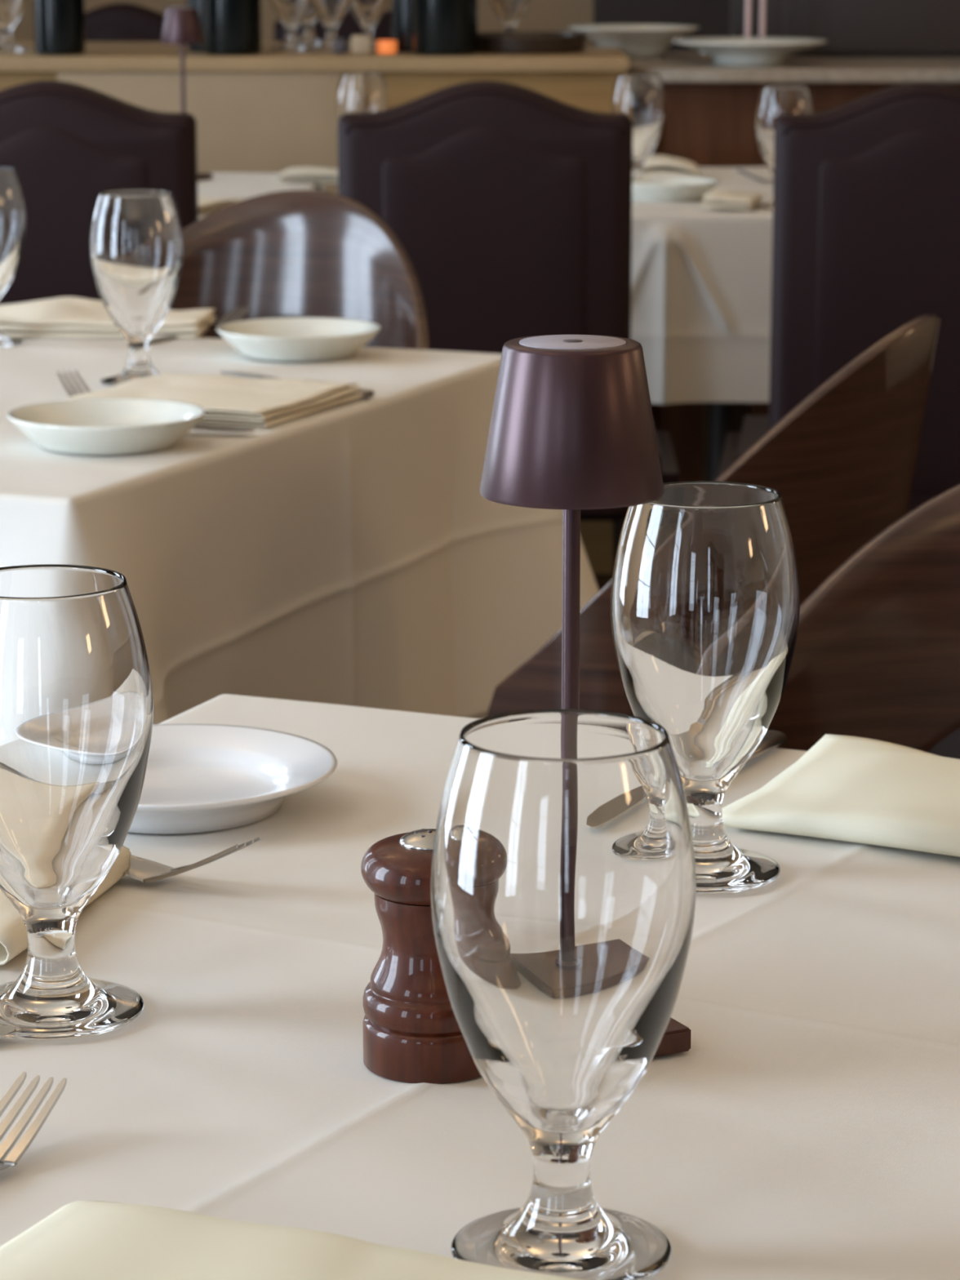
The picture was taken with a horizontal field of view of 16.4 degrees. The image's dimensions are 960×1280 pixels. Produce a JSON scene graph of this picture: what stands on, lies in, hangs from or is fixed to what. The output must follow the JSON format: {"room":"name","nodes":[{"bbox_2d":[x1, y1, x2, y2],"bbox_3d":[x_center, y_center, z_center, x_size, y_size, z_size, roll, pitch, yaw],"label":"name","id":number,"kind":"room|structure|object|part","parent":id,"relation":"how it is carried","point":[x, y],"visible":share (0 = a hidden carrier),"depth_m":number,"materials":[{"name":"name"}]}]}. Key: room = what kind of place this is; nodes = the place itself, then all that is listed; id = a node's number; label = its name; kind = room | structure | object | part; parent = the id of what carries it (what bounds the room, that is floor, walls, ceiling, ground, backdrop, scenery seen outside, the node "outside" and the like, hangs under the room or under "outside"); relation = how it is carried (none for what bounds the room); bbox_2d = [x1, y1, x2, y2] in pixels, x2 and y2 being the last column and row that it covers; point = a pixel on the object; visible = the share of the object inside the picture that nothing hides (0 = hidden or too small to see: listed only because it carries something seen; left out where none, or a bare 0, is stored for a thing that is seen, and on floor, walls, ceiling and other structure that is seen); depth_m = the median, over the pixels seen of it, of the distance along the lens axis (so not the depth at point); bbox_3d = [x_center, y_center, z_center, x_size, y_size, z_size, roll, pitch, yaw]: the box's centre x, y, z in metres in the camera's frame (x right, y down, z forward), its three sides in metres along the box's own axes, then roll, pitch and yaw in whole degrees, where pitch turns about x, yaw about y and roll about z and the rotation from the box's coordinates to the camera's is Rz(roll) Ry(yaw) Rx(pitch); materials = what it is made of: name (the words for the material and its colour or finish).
{"room":"restaurant dining room","nodes":[
{"label":"restaurant dining room","id":0,"kind":"room"},
{"bbox_2d":[592,573,613,591],"bbox_3d":[0.450,0.608,3.001,6.900,0.100,14.200,0,12,0],"label":"floor","id":1,"kind":"structure","parent":0,"point":[602,580],"depth_m":6.03,"materials":[{"name":"brown wood"}]},
{"bbox_2d":[0,80,198,305],"bbox_3d":[-0.569,-0.299,4.642,0.520,0.966,0.464,0,12,-1],"label":"leather chair","id":2,"kind":"object","parent":1,"relation":"on","point":[66,144],"visible":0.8,"depth_m":4.34,"materials":[{"name":"black"}]},
{"bbox_3d":[-0.565,-0.433,4.378,0.272,0.481,0.006,0,12,-1],"label":"panel","id":3,"kind":"part","parent":2,"relation":"part of","materials":[{"name":"leather"}]},
{"bbox_3d":[-0.566,-0.454,4.418,0.386,0.566,0.085,0,12,-1],"label":"backrest","id":4,"kind":"part","parent":2,"relation":"part of","materials":[{"name":"leather"}]},
{"bbox_2d":[84,2,164,41],"bbox_3d":[-0.850,-1.078,8.187,0.520,0.966,0.464,0,12,0],"label":"leather chair","id":5,"kind":"object","parent":1,"relation":"on","point":[114,22],"visible":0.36,"depth_m":7.87,"materials":[{"name":"black"}]},
{"bbox_3d":[-0.850,-1.212,7.923,0.272,0.481,0.006,0,12,0],"label":"panel","id":6,"kind":"part","parent":5,"relation":"part of","materials":[{"name":"leather"}]},
{"bbox_2d":[169,189,428,350],"bbox_3d":[-0.259,-0.051,3.727,0.463,0.875,0.331,5,13,22],"label":"bentwood chair","id":7,"kind":"object","parent":1,"relation":"on","point":[297,253],"visible":0.13,"depth_m":3.77,"materials":[{"name":"brown wood"}]},
{"bbox_2d":[0,41,629,573],"bbox_3d":[-1.169,-0.640,6.273,2.862,0.932,0.672,0,12,0],"label":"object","id":8,"kind":"structure","parent":1,"relation":"on","point":[269,110],"depth_m":5.88,"materials":[{"name":"brown wood"}]},
{"bbox_2d":[0,0,26,51],"bbox_3d":[-0.860,-1.159,6.042,0.086,0.178,0.086,0,12,0],"label":"goblet","id":9,"kind":"object","parent":8,"relation":"on","point":[11,11],"visible":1,"depth_m":6.03,"materials":[{"name":"clear glass"}]},
{"bbox_2d":[32,0,85,55],"bbox_3d":[-0.745,-1.256,5.867,0.090,0.444,0.090,0,12,0],"label":"bottle","id":10,"kind":"object","parent":8,"relation":"on","point":[59,25],"visible":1,"depth_m":5.87,"materials":[{"name":"black glass"}]},
{"bbox_2d":[186,0,204,52],"bbox_3d":[-0.495,-1.240,6.004,0.072,0.355,0.072,0,12,0],"label":"bottle","id":11,"kind":"object","parent":8,"relation":"on","point":[189,3],"visible":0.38,"depth_m":6.00,"materials":[{"name":"black glass"}]},
{"bbox_3d":[-0.475,-0.608,5.958,0.540,0.805,0.020,0,12,0],"label":"beige panel","id":12,"kind":"part","parent":8,"relation":"part of","materials":[{"name":"fabric"}]},
{"bbox_2d":[202,0,261,55],"bbox_3d":[-0.440,-1.291,5.870,0.104,0.513,0.104,0,12,0],"label":"bottle","id":13,"kind":"object","parent":8,"relation":"on","point":[229,27],"visible":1,"depth_m":5.87,"materials":[{"name":"black glass"}]},
{"bbox_2d":[271,0,311,50],"bbox_3d":[-0.345,-1.169,6.091,0.086,0.178,0.086,0,12,0],"label":"goblet","id":14,"kind":"object","parent":8,"relation":"on","point":[291,13],"visible":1,"depth_m":6.08,"materials":[{"name":"clear glass"}]},
{"bbox_2d":[298,0,322,45],"bbox_3d":[-0.325,-1.216,6.306,0.086,0.178,0.086,0,12,0],"label":"goblet","id":15,"kind":"object","parent":8,"relation":"on","point":[308,38],"visible":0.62,"depth_m":6.30,"materials":[{"name":"clear glass"}]},
{"bbox_2d":[311,0,351,48],"bbox_3d":[-0.275,-1.182,6.150,0.086,0.178,0.086,0,12,0],"label":"goblet","id":16,"kind":"object","parent":8,"relation":"on","point":[331,12],"visible":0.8,"depth_m":6.14,"materials":[{"name":"clear glass"}]},
{"bbox_2d":[333,38,346,53],"bbox_3d":[-0.250,-1.062,5.961,0.024,0.026,0.024,0,12,0],"label":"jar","id":17,"kind":"object","parent":8,"relation":"on","point":[340,45],"visible":1,"depth_m":5.95,"materials":[{"name":"grey"}]},
{"bbox_2d":[351,35,371,53],"bbox_3d":[-0.212,-1.063,5.950,0.036,0.032,0.036,0,12,0],"label":"block","id":18,"kind":"object","parent":8,"relation":"on","point":[360,44],"visible":1,"depth_m":5.93,"materials":[{"name":"beige"}]},
{"bbox_2d":[347,0,387,50],"bbox_3d":[-0.205,-1.169,6.091,0.086,0.178,0.086,0,12,0],"label":"goblet","id":19,"kind":"object","parent":8,"relation":"on","point":[367,13],"visible":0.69,"depth_m":6.08,"materials":[{"name":"clear glass"}]},
{"bbox_2d":[376,40,396,53],"bbox_3d":[-0.167,-1.062,5.971,0.036,0.022,0.036,0,12,0],"label":"tealight holder","id":20,"kind":"object","parent":8,"relation":"on","point":[386,46],"visible":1,"depth_m":5.96,"materials":[{"name":"orange glass"}]},
{"bbox_2d":[391,0,413,52],"bbox_3d":[-0.122,-1.248,5.992,0.076,0.375,0.076,0,12,0],"label":"bottle","id":21,"kind":"object","parent":8,"relation":"on","point":[401,10],"visible":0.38,"depth_m":5.99,"materials":[{"name":"black glass"}]},
{"bbox_2d":[412,0,477,55],"bbox_3d":[-0.062,-1.320,5.863,0.116,0.572,0.116,0,12,0],"label":"bottle","id":22,"kind":"object","parent":8,"relation":"on","point":[439,27],"visible":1,"depth_m":5.87,"materials":[{"name":"black glass"}]},
{"bbox_2d":[490,0,528,31],"bbox_3d":[0.055,-1.191,6.189,0.086,0.178,0.086,0,12,0],"label":"goblet","id":23,"kind":"object","parent":8,"relation":"on","point":[509,12],"visible":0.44,"depth_m":6.17,"materials":[{"name":"clear glass"}]},
{"bbox_2d":[476,31,587,53],"bbox_3d":[0.085,-1.080,6.029,0.220,0.032,0.220,0,12,0],"label":"round tray","id":24,"kind":"object","parent":8,"relation":"on","point":[494,42],"visible":0.9,"depth_m":5.94,"materials":[{"name":"black"}]},
{"bbox_2d":[274,4,391,41],"bbox_3d":[-0.308,-1.100,8.285,0.520,0.966,0.464,0,12,-2],"label":"leather chair","id":25,"kind":"object","parent":1,"relation":"on","point":[348,26],"visible":0.12,"depth_m":7.97,"materials":[{"name":"black"}]},
{"bbox_3d":[-0.300,-1.234,8.021,0.272,0.481,0.006,0,12,-2],"label":"panel","id":26,"kind":"part","parent":25,"relation":"part of","materials":[{"name":"leather"}]},
{"bbox_2d":[337,80,678,570],"bbox_3d":[0.010,-0.299,4.642,0.520,0.966,0.464,0,12,1],"label":"leather chair","id":27,"kind":"object","parent":1,"relation":"on","point":[508,205],"visible":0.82,"depth_m":4.35,"materials":[{"name":"black"}]},
{"bbox_3d":[0.006,-0.433,4.378,0.272,0.481,0.006,0,12,1],"label":"panel","id":28,"kind":"part","parent":27,"relation":"part of","materials":[{"name":"leather"}]},
{"bbox_3d":[0.214,-0.060,4.908,0.040,0.385,0.040,0,12,1],"label":"leg","id":29,"kind":"part","parent":27,"relation":"part of","materials":[{"name":"black"}]},
{"bbox_3d":[0.207,0.022,4.537,0.040,0.385,0.040,0,12,1],"label":"leg","id":30,"kind":"part","parent":27,"relation":"part of","materials":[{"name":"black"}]},
{"bbox_3d":[0.010,-0.245,4.666,0.520,0.090,0.420,0,12,1],"label":"seat","id":31,"kind":"part","parent":27,"relation":"part of","materials":[{"name":"leather"}]},
{"bbox_2d":[486,314,940,716],"bbox_3d":[0.201,0.161,2.764,0.331,0.875,0.463,5,13,22],"label":"bentwood chair","id":32,"kind":"object","parent":1,"relation":"on","point":[841,463],"visible":0.27,"depth_m":2.55,"materials":[{"name":"brown wood"}]},
{"bbox_2d":[702,402,750,480],"bbox_3d":[0.400,-0.351,5.390,1.226,0.746,0.906,0,12,0],"label":"dining table","id":33,"kind":"object","parent":1,"relation":"on","point":[721,419],"visible":0.03,"depth_m":5.36,"materials":[{"name":"brown"}]},
{"bbox_2d":[631,166,773,404],"bbox_3d":[0.395,-0.586,5.339,1.304,0.278,0.987,0,12,0],"label":"tablecloth","id":34,"kind":"object","parent":33,"relation":"on","point":[701,277],"visible":0.09,"depth_m":4.88,"materials":[{"name":"white fabric"}]},
{"bbox_2d":[335,72,389,121],"bbox_3d":[-0.187,-0.813,5.319,0.086,0.178,0.086,0,12,0],"label":"goblet","id":35,"kind":"object","parent":34,"relation":"on","point":[357,92],"visible":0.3,"depth_m":5.27,"materials":[{"name":"clear glass"}]},
{"bbox_2d":[610,74,665,177],"bbox_3d":[0.250,-0.805,5.280,0.086,0.178,0.086,0,12,0],"label":"goblet","id":36,"kind":"object","parent":34,"relation":"on","point":[641,97],"visible":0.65,"depth_m":5.24,"materials":[{"name":"clear glass"}]},
{"bbox_2d":[643,155,700,177],"bbox_3d":[0.297,-0.784,5.520,0.130,0.033,0.124,0,12,0],"label":"folded napkin","id":37,"kind":"object","parent":34,"relation":"on","point":[655,165],"visible":0.66,"depth_m":5.46,"materials":[{"name":"beige fabric"}]},
{"bbox_2d":[631,176,719,200],"bbox_3d":[0.286,-0.693,5.121,0.164,0.027,0.164,0,12,0],"label":"plate","id":38,"kind":"object","parent":34,"relation":"on","point":[643,188],"visible":0.78,"depth_m":5.07,"materials":[{"name":"white ceramic"}]},
{"bbox_2d":[702,189,764,209],"bbox_3d":[0.378,-0.658,4.974,0.076,0.022,0.114,3,13,14],"label":"folded napkin","id":39,"kind":"object","parent":34,"relation":"on","point":[715,198],"visible":1,"depth_m":4.93,"materials":[{"name":"beige fabric"}]},
{"bbox_2d":[736,168,773,182],"bbox_3d":[0.512,-0.751,5.401,0.195,0.019,0.025,4,13,20],"label":"fork","id":40,"kind":"object","parent":34,"relation":"on","point":[742,171],"visible":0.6,"depth_m":5.42,"materials":[{"name":"silver metal"}]},
{"bbox_2d":[755,84,813,208],"bbox_3d":[0.452,-0.732,4.948,0.086,0.178,0.086,0,12,0],"label":"goblet","id":41,"kind":"object","parent":34,"relation":"on","point":[775,100],"visible":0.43,"depth_m":4.91,"materials":[{"name":"clear glass"}]},
{"bbox_2d":[626,52,959,481],"bbox_3d":[1.084,-0.637,6.313,1.632,0.909,0.715,0,12,0],"label":"sideboard","id":42,"kind":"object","parent":1,"relation":"on","point":[709,121],"depth_m":5.96,"materials":[{"name":"wood"}]},
{"bbox_2d":[568,23,699,58],"bbox_3d":[0.292,-1.135,6.324,0.250,0.058,0.250,0,12,0],"label":"serving bowl","id":43,"kind":"object","parent":42,"relation":"on","point":[636,41],"visible":0.86,"depth_m":6.26,"materials":[{"name":"white ceramic"}]},
{"bbox_2d":[745,0,751,36],"bbox_3d":[0.500,-1.196,6.208,0.021,0.227,0.021,0,12,0],"label":"taper candle","id":44,"kind":"object","parent":42,"relation":"on","point":[748,2],"visible":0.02,"depth_m":6.21,"materials":[{"name":"pink wax"}]},
{"bbox_2d":[671,36,827,65],"bbox_3d":[0.490,-1.070,6.062,0.284,0.043,0.284,0,12,0],"label":"serving bowl","id":45,"kind":"object","parent":42,"relation":"on","point":[726,51],"visible":1,"depth_m":6.00,"materials":[{"name":"white ceramic"}]},
{"bbox_2d":[759,0,765,36],"bbox_3d":[0.527,-1.196,6.208,0.021,0.227,0.021,0,12,0],"label":"taper candle","id":46,"kind":"object","parent":42,"relation":"on","point":[762,2],"visible":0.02,"depth_m":6.21,"materials":[{"name":"pink wax"}]},
{"bbox_2d":[729,0,959,57],"bbox_3d":[1.190,-1.434,6.374,1.400,0.620,0.234,0,12,0],"label":"wall","id":47,"kind":"structure","parent":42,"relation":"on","point":[851,28],"depth_m":6.31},
{"bbox_2d":[718,81,959,512],"bbox_3d":[0.596,-0.290,4.602,0.520,0.966,0.464,1,12,6],"label":"leather chair","id":48,"kind":"object","parent":1,"relation":"on","point":[866,221],"visible":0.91,"depth_m":4.33,"materials":[{"name":"black"}]},
{"bbox_3d":[0.597,-0.236,4.626,0.520,0.090,0.420,1,12,6],"label":"seat","id":49,"kind":"part","parent":48,"relation":"part of","materials":[{"name":"leather"}]},
{"bbox_3d":[0.572,-0.424,4.339,0.272,0.481,0.006,1,12,6],"label":"panel","id":50,"kind":"part","parent":48,"relation":"part of","materials":[{"name":"purple leather"}]},
{"bbox_2d":[767,483,959,759],"bbox_3d":[0.329,0.345,1.927,0.463,0.875,0.331,5,13,22],"label":"bentwood chair","id":51,"kind":"object","parent":1,"relation":"on","point":[877,653],"visible":0.12,"depth_m":1.99,"materials":[{"name":"brown wood"}]},
{"bbox_3d":[0.200,0.538,1.347,1.126,0.746,0.926,5,13,22],"label":"dining table","id":52,"kind":"object","parent":1,"relation":"on","visible":0},
{"bbox_2d":[0,693,959,1279],"bbox_3d":[0.205,0.295,1.294,1.328,0.264,1.128,5,13,22],"label":"tablecloth","id":53,"kind":"object","parent":52,"relation":"on","point":[807,1127],"visible":0.57,"depth_m":1.28,"materials":[{"name":"white fabric"}]},
{"bbox_2d":[0,1025,16,1036],"bbox_3d":[-0.283,0.151,1.328,0.200,0.008,0.017,2,13,10],"label":"table knife","id":54,"kind":"object","parent":53,"relation":"on","point":[4,1029],"visible":1,"depth_m":1.31,"materials":[{"name":"silver metal"}]},
{"bbox_2d":[0,1071,66,1170],"bbox_3d":[-0.196,0.188,1.133,0.025,0.019,0.195,5,13,22],"label":"fork","id":55,"kind":"object","parent":53,"relation":"on","point":[13,1157],"visible":1,"depth_m":1.20,"materials":[{"name":"silver metal"}]},
{"bbox_2d":[0,845,131,964],"bbox_3d":[-0.238,0.111,1.481,0.127,0.019,0.153,3,13,15],"label":"folded napkin","id":56,"kind":"object","parent":53,"relation":"on","point":[13,932],"visible":0.18,"depth_m":1.42,"materials":[{"name":"beige fabric"}]},
{"bbox_2d":[0,564,153,1040],"bbox_3d":[-0.173,0.064,1.331,0.086,0.178,0.086,0,12,0],"label":"goblet","id":57,"kind":"object","parent":53,"relation":"on","point":[77,704],"visible":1,"depth_m":1.30,"materials":[{"name":"clear glass"}]},
{"bbox_2d":[124,835,262,883],"bbox_3d":[-0.188,0.090,1.554,0.205,0.027,0.025,9,15,34],"label":"fork","id":58,"kind":"object","parent":53,"relation":"on","point":[144,870],"visible":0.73,"depth_m":1.52,"materials":[{"name":"silver metal"}]},
{"bbox_2d":[128,723,337,833],"bbox_3d":[-0.152,0.071,1.658,0.162,0.022,0.162,0,12,0],"label":"plate","id":59,"kind":"object","parent":53,"relation":"on","point":[199,778],"visible":0.54,"depth_m":1.68,"materials":[{"name":"white ceramic"}]},
{"bbox_2d":[0,1200,582,1279],"bbox_3d":[-0.090,0.217,0.996,0.203,0.020,0.209,5,14,23],"label":"folded napkin","id":60,"kind":"object","parent":53,"relation":"on","point":[81,1240],"visible":1,"depth_m":1.06,"materials":[{"name":"beige fabric"}]},
{"bbox_2d":[360,828,481,1084],"bbox_3d":[-0.019,0.118,1.281,0.053,0.093,0.053,0,12,0],"label":"pepper mill","id":61,"kind":"object","parent":53,"relation":"on","point":[412,1033],"visible":0.59,"depth_m":1.26,"materials":[{"name":"brown wood"}]},
{"bbox_2d":[431,708,696,1279],"bbox_3d":[0.027,0.117,1.089,0.086,0.178,0.086,0,12,0],"label":"goblet","id":62,"kind":"object","parent":53,"relation":"on","point":[563,881],"visible":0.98,"depth_m":1.05,"materials":[{"name":"clear glass"}]},
{"bbox_2d":[479,334,690,1057],"bbox_3d":[0.037,0.023,1.280,0.075,0.278,0.070,-6,14,-26],"label":"table lamp","id":63,"kind":"object","parent":53,"relation":"on","point":[571,429],"visible":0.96,"depth_m":1.23,"materials":[{"name":"metal"}]},
{"bbox_3d":[0.035,-0.083,1.255,0.070,0.057,0.070,0,12,0],"label":"lamp shade","id":64,"kind":"part","parent":63,"relation":"part of","materials":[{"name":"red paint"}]},
{"bbox_2d":[610,480,799,893],"bbox_3d":[0.102,0.021,1.526,0.086,0.178,0.086,0,12,0],"label":"goblet","id":65,"kind":"object","parent":53,"relation":"on","point":[705,597],"visible":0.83,"depth_m":1.49,"materials":[{"name":"clear glass"}]},
{"bbox_2d":[745,729,786,764],"bbox_3d":[0.104,0.073,1.684,0.017,0.008,0.228,6,14,27],"label":"table knife","id":66,"kind":"object","parent":53,"relation":"on","point":[772,739],"visible":0.23,"depth_m":1.76,"materials":[{"name":"silver metal"}]},
{"bbox_2d":[722,733,959,857],"bbox_3d":[0.257,0.079,1.624,0.248,0.020,0.154,6,14,26],"label":"folded napkin","id":67,"kind":"object","parent":53,"relation":"on","point":[843,788],"visible":0.99,"depth_m":1.61,"materials":[{"name":"beige fabric"}]},
{"bbox_3d":[-0.734,0.118,3.257,1.276,0.746,0.889,5,13,22],"label":"dining table","id":68,"kind":"object","parent":1,"relation":"on","visible":0},
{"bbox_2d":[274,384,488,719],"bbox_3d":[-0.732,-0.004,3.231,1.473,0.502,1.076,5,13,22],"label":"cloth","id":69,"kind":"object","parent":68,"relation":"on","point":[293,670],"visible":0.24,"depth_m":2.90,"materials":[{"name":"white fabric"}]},
{"bbox_2d":[0,337,599,724],"bbox_3d":[-0.731,-0.087,3.210,1.539,0.340,1.143,5,13,22],"label":"tablecloth","id":70,"kind":"object","parent":69,"relation":"on","point":[396,610],"visible":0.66,"depth_m":3.00,"materials":[{"name":"white fabric"}]},
{"bbox_2d":[0,166,26,347],"bbox_3d":[-0.505,-0.390,3.395,0.086,0.178,0.086,0,12,0],"label":"goblet","id":71,"kind":"object","parent":70,"relation":"on","point":[12,211],"visible":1,"depth_m":3.37,"materials":[{"name":"clear glass"}]},
{"bbox_2d":[57,369,92,396],"bbox_3d":[-0.340,-0.220,2.986,0.025,0.019,0.195,-6,14,-24],"label":"fork","id":72,"kind":"object","parent":70,"relation":"on","point":[85,386],"visible":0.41,"depth_m":3.05,"materials":[{"name":"silver metal"}]},
{"bbox_2d":[7,397,205,455],"bbox_3d":[-0.310,-0.176,2.772,0.164,0.027,0.164,0,12,0],"label":"plate","id":73,"kind":"object","parent":70,"relation":"on","point":[113,425],"visible":1,"depth_m":2.76,"materials":[{"name":"white ceramic"}]},
{"bbox_2d":[0,297,217,338],"bbox_3d":[-0.422,-0.341,3.514,0.274,0.028,0.134,1,12,3],"label":"folded napkin","id":74,"kind":"object","parent":70,"relation":"on","point":[60,317],"visible":0.83,"depth_m":3.46,"materials":[{"name":"beige fabric"}]},
{"bbox_2d":[90,189,182,386],"bbox_3d":[-0.320,-0.329,3.115,0.086,0.178,0.086,0,12,0],"label":"goblet","id":75,"kind":"object","parent":70,"relation":"on","point":[136,242],"visible":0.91,"depth_m":3.08,"materials":[{"name":"clear glass"}]},
{"bbox_2d":[150,305,250,343],"bbox_3d":[-0.299,-0.329,3.484,0.025,0.019,0.195,6,14,27],"label":"fork","id":76,"kind":"object","parent":70,"relation":"on","point":[235,318],"visible":0.72,"depth_m":3.54,"materials":[{"name":"silver metal"}]},
{"bbox_3d":[-0.315,-0.318,3.455,0.018,0.008,0.125,7,14,27],"label":"handle","id":77,"kind":"part","parent":76,"relation":"part of","materials":[{"name":"silver metal"}]},
{"bbox_2d":[59,373,362,428],"bbox_3d":[-0.239,-0.217,2.978,0.204,0.016,0.198,5,13,22],"label":"folded napkin","id":78,"kind":"object","parent":70,"relation":"on","point":[226,400],"visible":0.76,"depth_m":2.95,"materials":[{"name":"beige fabric"}]},
{"bbox_2d":[191,425,254,432],"bbox_3d":[-0.268,-0.183,2.845,0.160,0.008,0.017,5,13,20],"label":"table knife","id":79,"kind":"object","parent":70,"relation":"on","point":[196,427],"visible":0.32,"depth_m":2.83,"materials":[{"name":"silver metal"}]},
{"bbox_2d":[220,371,374,398],"bbox_3d":[-0.172,-0.240,3.109,0.017,0.008,0.212,-11,17,-41],"label":"table knife","id":80,"kind":"object","parent":70,"relation":"on","point":[366,393],"visible":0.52,"depth_m":3.14,"materials":[{"name":"silver metal"}]},
{"bbox_3d":[-0.205,-0.248,3.146,0.017,0.002,0.112,-11,17,-42],"label":"blade","id":81,"kind":"part","parent":80,"relation":"part of","materials":[{"name":"silver metal"}]},
{"bbox_3d":[-0.135,-0.231,3.068,0.017,0.008,0.100,-11,17,-42],"label":"handle","id":82,"kind":"part","parent":80,"relation":"part of","materials":[{"name":"silver metal"}]},
{"bbox_2d":[216,317,381,361],"bbox_3d":[-0.181,-0.299,3.332,0.164,0.027,0.164,0,12,0],"label":"plate","id":83,"kind":"object","parent":70,"relation":"on","point":[276,339],"visible":1,"depth_m":3.30,"materials":[{"name":"white ceramic"}]},
{"bbox_3d":[-0.893,-0.337,5.327,1.231,0.746,0.776,0,12,0],"label":"dining table","id":84,"kind":"object","parent":1,"relation":"on","visible":0},
{"bbox_2d":[197,172,324,219],"bbox_3d":[-0.892,-0.572,5.275,1.280,0.278,0.820,0,12,0],"label":"tablecloth","id":85,"kind":"object","parent":84,"relation":"on","point":[238,185],"visible":0.08,"depth_m":5.37,"materials":[{"name":"white fabric"}]},
{"bbox_2d":[160,7,212,180],"bbox_3d":[-0.483,-0.891,5.438,0.070,0.278,0.075,8,15,32],"label":"table lamp","id":86,"kind":"object","parent":85,"relation":"on","point":[181,25],"visible":0.9,"depth_m":5.39,"materials":[{"name":"purple metal"}]},
{"bbox_3d":[-0.484,-0.997,5.412,0.070,0.057,0.070,-7,14,-29],"label":"lamp shade","id":87,"kind":"part","parent":86,"relation":"part of","materials":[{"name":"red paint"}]},
{"bbox_2d":[197,196,244,213],"bbox_3d":[-0.475,-0.647,4.932,0.194,0.018,0.174,7,14,29],"label":"folded napkin","id":88,"kind":"object","parent":85,"relation":"on","point":[205,204],"visible":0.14,"depth_m":4.91,"materials":[{"name":"beige fabric"}]},
{"bbox_2d":[276,166,337,183],"bbox_3d":[-0.267,-0.760,5.442,0.113,0.020,0.105,2,13,10],"label":"folded napkin","id":89,"kind":"object","parent":85,"relation":"on","point":[305,174],"visible":0.82,"depth_m":5.41,"materials":[{"name":"beige fabric"}]},
{"bbox_2d":[592,0,729,52],"bbox_3d":[1.960,-2.393,9.201,3.280,3.100,0.400,0,12,0],"label":"wall","id":90,"kind":"structure","parent":0,"point":[712,16],"depth_m":9.15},
{"bbox_3d":[-1.190,-2.426,9.347,3.020,3.100,0.100,0,12,0],"label":"wall","id":91,"kind":"structure","parent":0,"visible":0},
{"bbox_2d":[0,0,593,41],"bbox_3d":[-1.190,-1.509,9.487,3.020,1.250,0.020,0,12,0],"label":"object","id":92,"kind":"structure","parent":91,"relation":"attached to","point":[539,15],"depth_m":9.42,"materials":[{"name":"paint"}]}
]}

